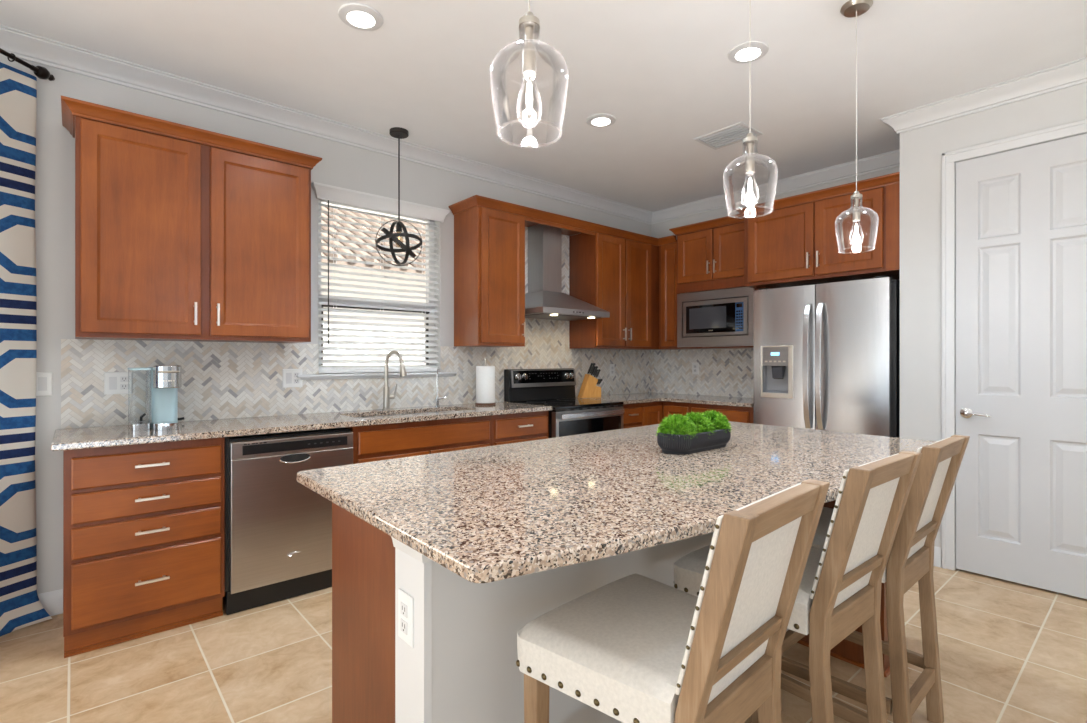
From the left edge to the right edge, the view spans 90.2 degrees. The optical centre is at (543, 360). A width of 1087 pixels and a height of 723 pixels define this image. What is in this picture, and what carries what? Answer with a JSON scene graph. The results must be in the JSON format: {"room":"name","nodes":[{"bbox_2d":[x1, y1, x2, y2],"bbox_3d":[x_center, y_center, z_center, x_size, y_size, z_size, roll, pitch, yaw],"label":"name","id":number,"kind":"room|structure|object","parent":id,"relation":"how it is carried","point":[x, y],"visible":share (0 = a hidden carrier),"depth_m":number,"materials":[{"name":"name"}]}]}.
{"room":"kitchen","nodes":[
{"label":"kitchen","id":0,"kind":"room"},
{"bbox_2d":[0,54,650,593],"bbox_3d":[-0.718,-0.142,4.244,5.105,2.797,0.150,0,0,-41],"label":"wall","id":1,"kind":"structure","parent":0,"point":[341,165],"depth_m":2.82,"materials":[{"name":"paint"}]},
{"bbox_2d":[0,48,54,80],"bbox_3d":[-2.478,-1.376,1.665,0.060,0.059,1.975,0,0,5],"label":"curtain rod","id":2,"kind":"object","parent":1,"relation":"attached to","point":[41,72],"visible":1,"depth_m":2.55,"materials":[{"name":"black metal"}]},
{"bbox_2d":[0,62,51,635],"bbox_3d":[-2.433,-0.052,2.329,0.137,2.592,0.554,0,0,0],"label":"curtain","id":3,"kind":"object","parent":2,"relation":"hanging from","point":[21,606],"visible":1,"depth_m":2.51,"materials":[{"name":"blue fabric"}]},
{"bbox_2d":[36,372,51,395],"bbox_3d":[-2.443,0.116,2.640,0.071,0.116,0.009,0,0,-41],"label":"light switch","id":4,"kind":"object","parent":1,"relation":"attached to","point":[43,379],"visible":0.78,"depth_m":2.64,"materials":[{"name":"white plastic"}]},
{"bbox_2d":[38,589,62,615],"bbox_3d":[-2.488,1.196,2.598,0.273,0.117,0.014,0,0,-41],"label":"baseboard","id":5,"kind":"structure","parent":1,"relation":"attached to","point":[52,601],"depth_m":2.66,"materials":[{"name":"white wood"}]},
{"bbox_2d":[61,96,321,342],"bbox_3d":[-1.837,-0.641,2.917,1.137,1.070,0.383,0,0,-41],"label":"upper cabinet","id":6,"kind":"object","parent":1,"relation":"attached to","point":[183,232],"visible":1,"depth_m":2.74,"materials":[{"name":"brown wood"}]},
{"bbox_2d":[61,227,650,428],"bbox_3d":[-0.626,-0.396,4.221,4.684,1.476,0.004,0,0,-41],"label":"tile backsplash","id":7,"kind":"structure","parent":1,"relation":"attached to","point":[221,380],"depth_m":3.35,"materials":[{"name":"tile"}]},
{"bbox_2d":[104,372,132,394],"bbox_3d":[-2.220,0.120,2.828,0.117,0.116,0.009,0,0,-41],"label":"outlet","id":8,"kind":"object","parent":7,"relation":"attached to","point":[114,382],"visible":0.92,"depth_m":2.82,"materials":[{"name":"white plastic"}]},
{"bbox_2d":[120,376,127,381],"bbox_3d":[-2.201,0.100,2.841,0.032,0.028,0.002,0,0,-41],"label":"receptacle","id":9,"kind":"object","parent":8,"relation":"attached to","point":[122,378],"depth_m":2.84,"materials":[{"name":"white plastic"}]},
{"bbox_2d":[120,384,127,389],"bbox_3d":[-2.201,0.140,2.841,0.032,0.028,0.002,0,0,-41],"label":"receptacle","id":10,"kind":"object","parent":8,"relation":"attached to","point":[122,386],"depth_m":2.84,"materials":[{"name":"white plastic"}]},
{"bbox_2d":[282,369,301,387],"bbox_3d":[-1.571,0.113,3.391,0.117,0.116,0.009,0,0,-41],"label":"outlet","id":11,"kind":"object","parent":7,"relation":"attached to","point":[289,376],"visible":1,"depth_m":3.38,"materials":[{"name":"white plastic"}]},
{"bbox_2d":[610,364,614,375],"bbox_3d":[0.679,0.098,5.346,0.071,0.116,0.008,0,0,-41],"label":"outlet","id":12,"kind":"object","parent":7,"relation":"attached to","point":[612,366],"visible":1,"depth_m":5.34,"materials":[{"name":"white plastic"}]},
{"bbox_2d":[297,199,456,379],"bbox_3d":[-1.155,-0.490,3.834,1.162,1.228,0.165,0,0,-41],"label":"window","id":13,"kind":"structure","parent":1,"relation":"in","point":[373,374],"depth_m":3.84,"materials":[{"name":"metal"}]},
{"bbox_2d":[311,182,449,372],"bbox_3d":[-1.120,-0.522,3.799,0.994,1.216,0.117,0,0,-41],"label":"window blind","id":14,"kind":"object","parent":13,"relation":"attached to","point":[322,191],"visible":0.82,"depth_m":3.77,"materials":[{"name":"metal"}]},
{"bbox_2d":[454,206,525,346],"bbox_3d":[-0.400,-0.623,4.165,0.436,1.033,0.383,0,0,-41],"label":"upper cabinet","id":15,"kind":"object","parent":1,"relation":"attached to","point":[489,244],"visible":1,"depth_m":4.04,"materials":[{"name":"brown wood"}]},
{"bbox_2d":[525,221,578,235],"bbox_3d":[0.040,-1.149,4.595,0.790,0.015,0.307,0,0,-41],"label":"bridge","id":16,"kind":"object","parent":15,"relation":"on","point":[527,223],"visible":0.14,"depth_m":4.78,"materials":[{"name":"brown wood"}]},
{"bbox_2d":[525,217,594,235],"bbox_3d":[0.148,-1.117,4.471,0.791,0.055,0.018,0,0,-41],"label":"valance","id":17,"kind":"object","parent":15,"relation":"attached to","point":[529,219],"visible":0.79,"depth_m":4.44,"materials":[{"name":"brown wood"}]},
{"bbox_2d":[525,224,609,320],"bbox_3d":[0.118,-0.746,4.534,0.749,0.788,0.496,0,0,-41],"label":"range hood","id":18,"kind":"object","parent":1,"relation":"attached to","point":[544,299],"visible":0.92,"depth_m":4.53,"materials":[{"name":"silver metal"}]},
{"bbox_2d":[569,232,670,349],"bbox_3d":[0.817,-0.623,5.221,1.202,1.033,0.383,0,0,-41],"label":"upper cabinet","id":19,"kind":"object","parent":1,"relation":"attached to","point":[618,276],"visible":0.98,"depth_m":4.92,"materials":[{"name":"brown wood"}]},
{"bbox_2d":[448,195,676,245],"bbox_3d":[0.267,-1.146,4.630,2.189,0.060,0.379,0,0,-36],"label":"crown molding","id":20,"kind":"structure","parent":19,"relation":"attached to","point":[476,200],"depth_m":4.36,"materials":[{"name":"brown wood"}]},
{"bbox_2d":[0,0,1086,211],"bbox_3d":[1.350,-1.611,-1.642,9.800,0.140,11.750,0,0,-41],"label":"ceiling","id":21,"kind":"structure","parent":0,"point":[663,69],"depth_m":2.78,"materials":[{"name":"paint"}]},
{"bbox_2d":[338,3,382,30],"bbox_3d":[-0.820,-1.534,2.431,0.194,0.014,0.194,0,0,-41],"label":"recessed light","id":22,"kind":"object","parent":21,"relation":"in","point":[358,16],"visible":1,"depth_m":2.41,"materials":[{"name":"white"}]},
{"bbox_2d":[375,127,421,265],"bbox_3d":[-0.972,-1.089,3.642,0.296,0.902,0.294,0,0,-41],"label":"orb pendant","id":23,"kind":"object","parent":21,"relation":"hanging from","point":[396,132],"visible":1,"depth_m":3.63,"materials":[{"name":"metal"}]},
{"bbox_2d":[396,223,401,232],"bbox_3d":[-0.972,-0.892,3.642,0.040,0.059,0.039,0,0,-41],"label":"socket","id":24,"kind":"object","parent":23,"relation":"attached to","point":[398,227],"depth_m":3.63,"materials":[{"name":"metal"}]},
{"bbox_2d":[490,0,568,147],"bbox_3d":[-0.030,-1.008,1.145,0.167,1.065,0.167,0,0,-11],"label":"glass pendant","id":25,"kind":"object","parent":21,"relation":"hanging from","point":[529,24],"visible":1,"depth_m":1.12,"materials":[{"name":"clear glass"}]},
{"bbox_2d":[586,113,615,126],"bbox_3d":[0.369,-1.534,3.475,0.194,0.014,0.194,0,0,-41],"label":"recessed light","id":26,"kind":"object","parent":21,"relation":"in","point":[601,119],"visible":1,"depth_m":3.46,"materials":[{"name":"white"}]},
{"bbox_2d":[694,122,762,149],"bbox_3d":[1.268,-1.533,3.723,0.280,0.016,0.360,0,0,-41],"label":"ceiling vent","id":27,"kind":"object","parent":21,"relation":"in","point":[735,133],"visible":0.99,"depth_m":3.71,"materials":[{"name":"metal"}]},
{"bbox_2d":[728,41,768,63],"bbox_3d":[1.023,-1.534,2.708,0.194,0.014,0.194,0,0,-41],"label":"recessed light","id":28,"kind":"object","parent":21,"relation":"in","point":[740,54],"visible":0.96,"depth_m":2.69,"materials":[{"name":"white"}]},
{"bbox_2d":[723,0,777,218],"bbox_3d":[0.668,-1.008,1.751,0.167,1.065,0.167,0,0,-11],"label":"glass pendant","id":29,"kind":"object","parent":21,"relation":"hanging from","point":[749,159],"visible":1,"depth_m":1.74,"materials":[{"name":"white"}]},
{"bbox_2d":[835,0,878,253],"bbox_3d":[1.359,-1.008,2.351,0.167,1.065,0.167,0,0,-11],"label":"glass pendant","id":30,"kind":"object","parent":21,"relation":"hanging from","point":[851,8],"visible":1,"depth_m":2.34,"materials":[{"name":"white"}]},
{"bbox_2d":[0,566,1086,722],"bbox_3d":[0.564,1.316,-0.736,9.800,0.120,9.350,0,0,-41],"label":"floor","id":31,"kind":"structure","parent":0,"point":[1010,652],"depth_m":2.22,"materials":[{"name":"tile"}]},
{"bbox_2d":[63,437,224,657],"bbox_3d":[-1.954,0.814,2.651,0.590,0.882,0.630,0,0,-41],"label":"base cabinet","id":32,"kind":"object","parent":31,"relation":"on","point":[144,524],"visible":0.98,"depth_m":2.42,"materials":[{"name":"brown wood"}]},
{"bbox_2d":[225,427,352,614],"bbox_3d":[-1.490,0.818,3.049,0.626,0.868,0.582,0,0,-41],"label":"dishwasher","id":33,"kind":"object","parent":31,"relation":"on","point":[278,530],"visible":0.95,"depth_m":2.78,"materials":[{"name":"silver metal"}]},
{"bbox_2d":[228,427,349,459],"bbox_3d":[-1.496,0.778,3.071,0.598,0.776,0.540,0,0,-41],"label":"control panel","id":34,"kind":"object","parent":33,"relation":"in","point":[332,430],"depth_m":2.84,"materials":[{"name":"metal"}]},
{"bbox_2d":[344,410,491,463],"bbox_3d":[-0.887,0.814,3.577,0.961,0.882,0.630,0,0,-41],"label":"base cabinet","id":35,"kind":"object","parent":31,"relation":"on","point":[379,442],"visible":0.16,"depth_m":3.32,"materials":[{"name":"brown wood"}]},
{"bbox_2d":[51,402,551,450],"bbox_3d":[-1.172,0.357,3.340,2.748,0.030,0.614,0,0,-41],"label":"countertop","id":36,"kind":"structure","parent":35,"relation":"on","point":[104,436],"depth_m":2.91,"materials":[{"name":"stone"}]},
{"bbox_2d":[128,365,183,430],"bbox_3d":[-1.952,0.184,2.759,0.251,0.314,0.378,0,0,-41],"label":"coffee maker","id":37,"kind":"object","parent":36,"relation":"on","point":[163,382],"visible":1,"depth_m":2.71,"materials":[{"name":"silver metal"}]},
{"bbox_2d":[153,421,181,430],"bbox_3d":[-1.864,0.325,2.682,0.116,0.033,0.124,0,0,-41],"label":"drip tray","id":38,"kind":"object","parent":37,"relation":"on","point":[157,425],"depth_m":2.64,"materials":[{"name":"silver metal"}]},
{"bbox_2d":[382,351,406,409],"bbox_3d":[-1.002,0.138,3.687,0.224,0.407,0.088,0,0,31],"label":"kitchen faucet","id":39,"kind":"object","parent":36,"relation":"on","point":[386,390],"visible":1,"depth_m":3.70,"materials":[{"name":"silver metal"}]},
{"bbox_2d":[355,410,454,417],"bbox_3d":[-0.876,0.465,3.606,0.910,0.182,0.335,0,0,-41],"label":"sink","id":40,"kind":"object","parent":36,"relation":"in","point":[454,410],"visible":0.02,"depth_m":3.72,"materials":[{"name":"silver metal"}]},
{"bbox_2d":[435,367,445,406],"bbox_3d":[-0.754,0.197,3.978,0.080,0.289,0.071,0,0,-41],"label":"tap","id":41,"kind":"object","parent":36,"relation":"on","point":[438,368],"visible":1,"depth_m":3.97,"materials":[{"name":"silver metal"}]},
{"bbox_2d":[475,358,495,404],"bbox_3d":[-0.446,0.162,4.156,0.160,0.360,0.160,0,0,-41],"label":"paper towel holder","id":42,"kind":"object","parent":36,"relation":"on","point":[485,359],"visible":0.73,"depth_m":4.10,"materials":[{"name":"silver metal"}]},
{"bbox_2d":[476,366,494,402],"bbox_3d":[-0.446,0.186,4.156,0.146,0.280,0.146,0,0,-41],"label":"paper towel roll","id":43,"kind":"object","parent":42,"relation":"on","point":[485,375],"visible":1,"depth_m":4.09,"materials":[{"name":"white paper"}]},
{"bbox_2d":[492,411,548,445],"bbox_3d":[-0.328,0.814,4.063,0.517,0.882,0.630,0,0,-41],"label":"base cabinet","id":44,"kind":"object","parent":31,"relation":"on","point":[528,426],"visible":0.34,"depth_m":3.83,"materials":[{"name":"brown wood"}]},
{"bbox_2d":[504,368,624,437],"bbox_3d":[0.181,0.656,4.462,0.759,1.160,0.676,0,0,-41],"label":"range","id":45,"kind":"object","parent":31,"relation":"on","point":[569,415],"visible":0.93,"depth_m":4.43,"materials":[{"name":"black metal"}]},
{"bbox_2d":[513,398,623,409],"bbox_3d":[0.182,0.355,4.461,0.759,0.024,0.602,0,0,-41],"label":"cooktop","id":46,"kind":"object","parent":45,"relation":"in","point":[556,403],"depth_m":4.39,"materials":[{"name":"metal"}]},
{"bbox_2d":[332,500,889,722],"bbox_3d":[0.416,0.814,2.009,2.044,0.882,1.036,0,0,-41],"label":"kitchen island","id":47,"kind":"object","parent":31,"relation":"on","point":[363,555],"visible":0.06,"depth_m":1.53,"materials":[{"name":"brown wood"}]},
{"bbox_2d":[297,421,936,583],"bbox_3d":[0.472,0.357,1.956,2.283,0.030,1.266,0,0,-41],"label":"island countertop","id":48,"kind":"structure","parent":47,"relation":"on","point":[487,514],"depth_m":1.43,"materials":[{"name":"stone"}]},
{"bbox_2d":[656,409,732,454],"bbox_3d":[0.584,0.267,2.087,0.388,0.148,0.163,0,0,-41],"label":"potted grass","id":49,"kind":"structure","parent":48,"relation":"on","point":[689,433],"depth_m":2.00,"materials":[{"name":"plant"}]},
{"bbox_2d":[657,429,730,454],"bbox_3d":[0.584,0.305,2.086,0.378,0.073,0.142,0,0,-41],"label":"pot","id":50,"kind":"object","parent":49,"relation":"attached to","point":[671,441],"depth_m":1.98,"materials":[{"name":"black ceramic"}]},
{"bbox_2d":[622,403,641,428],"bbox_3d":[0.571,0.814,4.844,0.316,0.882,0.630,0,0,-41],"label":"base cabinet","id":51,"kind":"object","parent":31,"relation":"on","point":[632,417],"visible":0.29,"depth_m":4.65,"materials":[{"name":"brown wood"}]},
{"bbox_2d":[642,401,689,425],"bbox_3d":[1.098,0.814,5.147,0.874,0.882,0.864,0,0,-41],"label":"base cabinet","id":52,"kind":"object","parent":31,"relation":"on","point":[653,413],"visible":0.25,"depth_m":4.83,"materials":[{"name":"brown wood"}]},
{"bbox_2d":[576,392,753,406],"bbox_3d":[1.171,0.357,4.817,1.195,0.030,1.455,0,0,-41],"label":"countertop","id":53,"kind":"structure","parent":52,"relation":"on","point":[633,398],"depth_m":4.82,"materials":[{"name":"stone"}]},
{"bbox_2d":[578,374,600,397],"bbox_3d":[0.419,0.235,4.939,0.199,0.213,0.090,0,0,-23],"label":"knife block","id":54,"kind":"object","parent":53,"relation":"on","point":[588,389],"visible":1,"depth_m":4.90,"materials":[{"name":"brown wood"}]},
{"bbox_2d":[516,479,829,722],"bbox_3d":[0.274,0.755,1.199,0.468,0.999,0.550,0,0,-44],"label":"bar stool","id":55,"kind":"object","parent":31,"relation":"on","point":[634,648],"visible":1,"depth_m":1.09,"materials":[{"name":"white fabric"}]},
{"bbox_2d":[675,483,800,694],"bbox_3d":[0.400,0.432,1.071,0.374,0.337,0.091,0,0,-44],"label":"cushion","id":56,"kind":"object","parent":55,"relation":"on","point":[725,631],"depth_m":1.01,"materials":[{"name":"fabric"}]},
{"bbox_2d":[690,403,753,423],"bbox_3d":[1.666,0.814,4.679,0.630,0.882,0.584,0,0,-41],"label":"base cabinet","id":57,"kind":"object","parent":31,"relation":"on","point":[732,413],"visible":0.05,"depth_m":4.41,"materials":[{"name":"brown wood"}]},
{"bbox_2d":[674,451,921,722],"bbox_3d":[0.725,0.755,1.586,0.468,0.999,0.550,0,0,-40],"label":"bar stool","id":58,"kind":"object","parent":31,"relation":"on","point":[839,592],"visible":0.53,"depth_m":1.43,"materials":[{"name":"wood"}]},
{"bbox_2d":[810,453,898,598],"bbox_3d":[0.841,0.432,1.448,0.374,0.337,0.091,0,0,-40],"label":"cushion","id":59,"kind":"object","parent":58,"relation":"on","point":[851,552],"depth_m":1.39,"materials":[{"name":"fabric"}]},
{"bbox_2d":[754,276,899,437],"bbox_3d":[2.143,0.346,3.986,0.763,1.780,0.934,0,0,-41],"label":"refrigerator","id":60,"kind":"object","parent":31,"relation":"on","point":[827,355],"visible":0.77,"depth_m":3.70,"materials":[{"name":"silver metal"}]},
{"bbox_2d":[780,435,969,722],"bbox_3d":[1.114,0.755,1.905,0.468,0.999,0.550,0,0,-42],"label":"bar stool","id":61,"kind":"object","parent":31,"relation":"on","point":[910,561],"visible":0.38,"depth_m":1.76,"materials":[{"name":"wood"}]},
{"bbox_2d":[892,437,949,545],"bbox_3d":[1.234,0.432,1.770,0.374,0.337,0.091,0,0,-42],"label":"cushion","id":62,"kind":"object","parent":61,"relation":"on","point":[924,509],"depth_m":1.70,"materials":[{"name":"fabric"}]},
{"bbox_2d":[392,532,788,722],"bbox_3d":[0.454,0.815,1.944,2.070,0.883,0.162,0,0,-41],"label":"wall","id":63,"kind":"structure","parent":0,"point":[461,667],"depth_m":1.34,"materials":[{"name":"paint"}]},
{"bbox_2d":[398,588,413,647],"bbox_3d":[-0.330,0.614,1.290,0.008,0.116,0.071,0,0,-41],"label":"outlet","id":64,"kind":"object","parent":63,"relation":"attached to","point":[405,601],"visible":1,"depth_m":1.28,"materials":[{"name":"white plastic"}]},
{"bbox_2d":[400,602,406,617],"bbox_3d":[-0.332,0.594,1.288,0.002,0.028,0.032,0,0,-41],"label":"receptacle","id":65,"kind":"object","parent":64,"relation":"attached to","point":[403,605],"depth_m":1.29,"materials":[{"name":"white plastic"}]},
{"bbox_2d":[400,618,406,634],"bbox_3d":[-0.332,0.634,1.288,0.002,0.028,0.032,0,0,-41],"label":"receptacle","id":66,"kind":"object","parent":64,"relation":"attached to","point":[403,621],"depth_m":1.29,"materials":[{"name":"white plastic"}]},
{"bbox_2d":[651,166,899,397],"bbox_3d":[2.056,-0.142,4.829,0.150,2.797,2.604,0,0,-41],"label":"wall","id":67,"kind":"structure","parent":0,"point":[658,230],"depth_m":5.13,"materials":[{"name":"paint"}]},
{"bbox_2d":[659,242,687,349],"bbox_3d":[1.327,-0.623,5.285,0.348,1.033,0.254,0,0,-41],"label":"upper cabinet","id":68,"kind":"object","parent":67,"relation":"attached to","point":[667,252],"visible":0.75,"depth_m":5.18,"materials":[{"name":"brown wood"}]},
{"bbox_2d":[651,348,753,397],"bbox_3d":[1.621,0.118,5.211,0.004,0.446,1.444,0,0,-41],"label":"tile backsplash","id":69,"kind":"structure","parent":67,"relation":"attached to","point":[722,372],"depth_m":5.26,"materials":[{"name":"tile"}]},
{"bbox_2d":[692,363,698,374],"bbox_3d":[1.498,0.084,5.343,0.008,0.116,0.071,0,0,-41],"label":"outlet","id":70,"kind":"object","parent":69,"relation":"attached to","point":[695,366],"visible":1,"depth_m":5.34,"materials":[{"name":"white plastic"}]},
{"bbox_2d":[669,214,757,348],"bbox_3d":[1.611,-0.663,4.878,0.453,1.115,0.828,0,0,-41],"label":"upper cabinet","id":71,"kind":"object","parent":67,"relation":"attached to","point":[710,253],"visible":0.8,"depth_m":4.75,"materials":[{"name":"brown wood"}]},
{"bbox_2d":[677,287,753,346],"bbox_3d":[1.633,-0.364,4.864,0.401,0.492,0.744,0,0,-41],"label":"microwave","id":72,"kind":"object","parent":71,"relation":"in","point":[723,317],"visible":0.97,"depth_m":4.70,"materials":[{"name":"silver metal"}]},
{"bbox_2d":[736,172,899,288],"bbox_3d":[2.151,-0.896,4.104,0.653,0.620,1.143,0,0,-41],"label":"upper cabinet","id":73,"kind":"object","parent":67,"relation":"attached to","point":[795,244],"visible":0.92,"depth_m":3.87,"materials":[{"name":"brown wood"}]},
{"bbox_2d":[900,82,1086,547],"bbox_3d":[4.723,-0.142,1.132,0.669,2.797,6.716,0,0,-41],"label":"wall","id":74,"kind":"structure","parent":0,"point":[921,149],"depth_m":3.34,"materials":[{"name":"paint"}]},
{"bbox_2d":[0,25,1086,223],"bbox_3d":[0.990,-1.492,0.661,6.925,0.098,7.500,0,0,-41],"label":"trim","id":75,"kind":"structure","parent":74,"relation":"attached to","point":[24,45],"depth_m":3.29,"materials":[{"name":"white wood"}]},
{"bbox_2d":[934,546,941,567],"bbox_3d":[3.908,1.196,1.550,0.014,0.117,5.016,0,0,-41],"label":"baseboard","id":76,"kind":"structure","parent":74,"relation":"attached to","point":[937,550],"depth_m":3.29,"materials":[{"name":"white wood"}]},
{"bbox_2d":[942,119,1086,598],"bbox_3d":[2.715,0.004,2.984,0.171,2.502,0.836,0,0,-41],"label":"door","id":77,"kind":"structure","parent":74,"relation":"in","point":[1014,209],"depth_m":3.02,"materials":[{"name":"white wood"}]},
{"label":"outside","id":78,"kind":"structure","parent":0,"visible":0},
{"bbox_3d":[-4.696,1.466,3.339,36.000,0.180,28.000,0,0,-41],"label":"ground","id":79,"kind":"structure","parent":78,"visible":0},
{"bbox_2d":[321,204,424,364],"bbox_3d":[-7.341,-1.168,7.909,28.600,5.048,4.631,0,0,-41],"label":"neighbouring house","id":80,"kind":"structure","parent":79,"relation":"on","point":[322,207],"depth_m":9.60,"materials":[{"name":"paint"}]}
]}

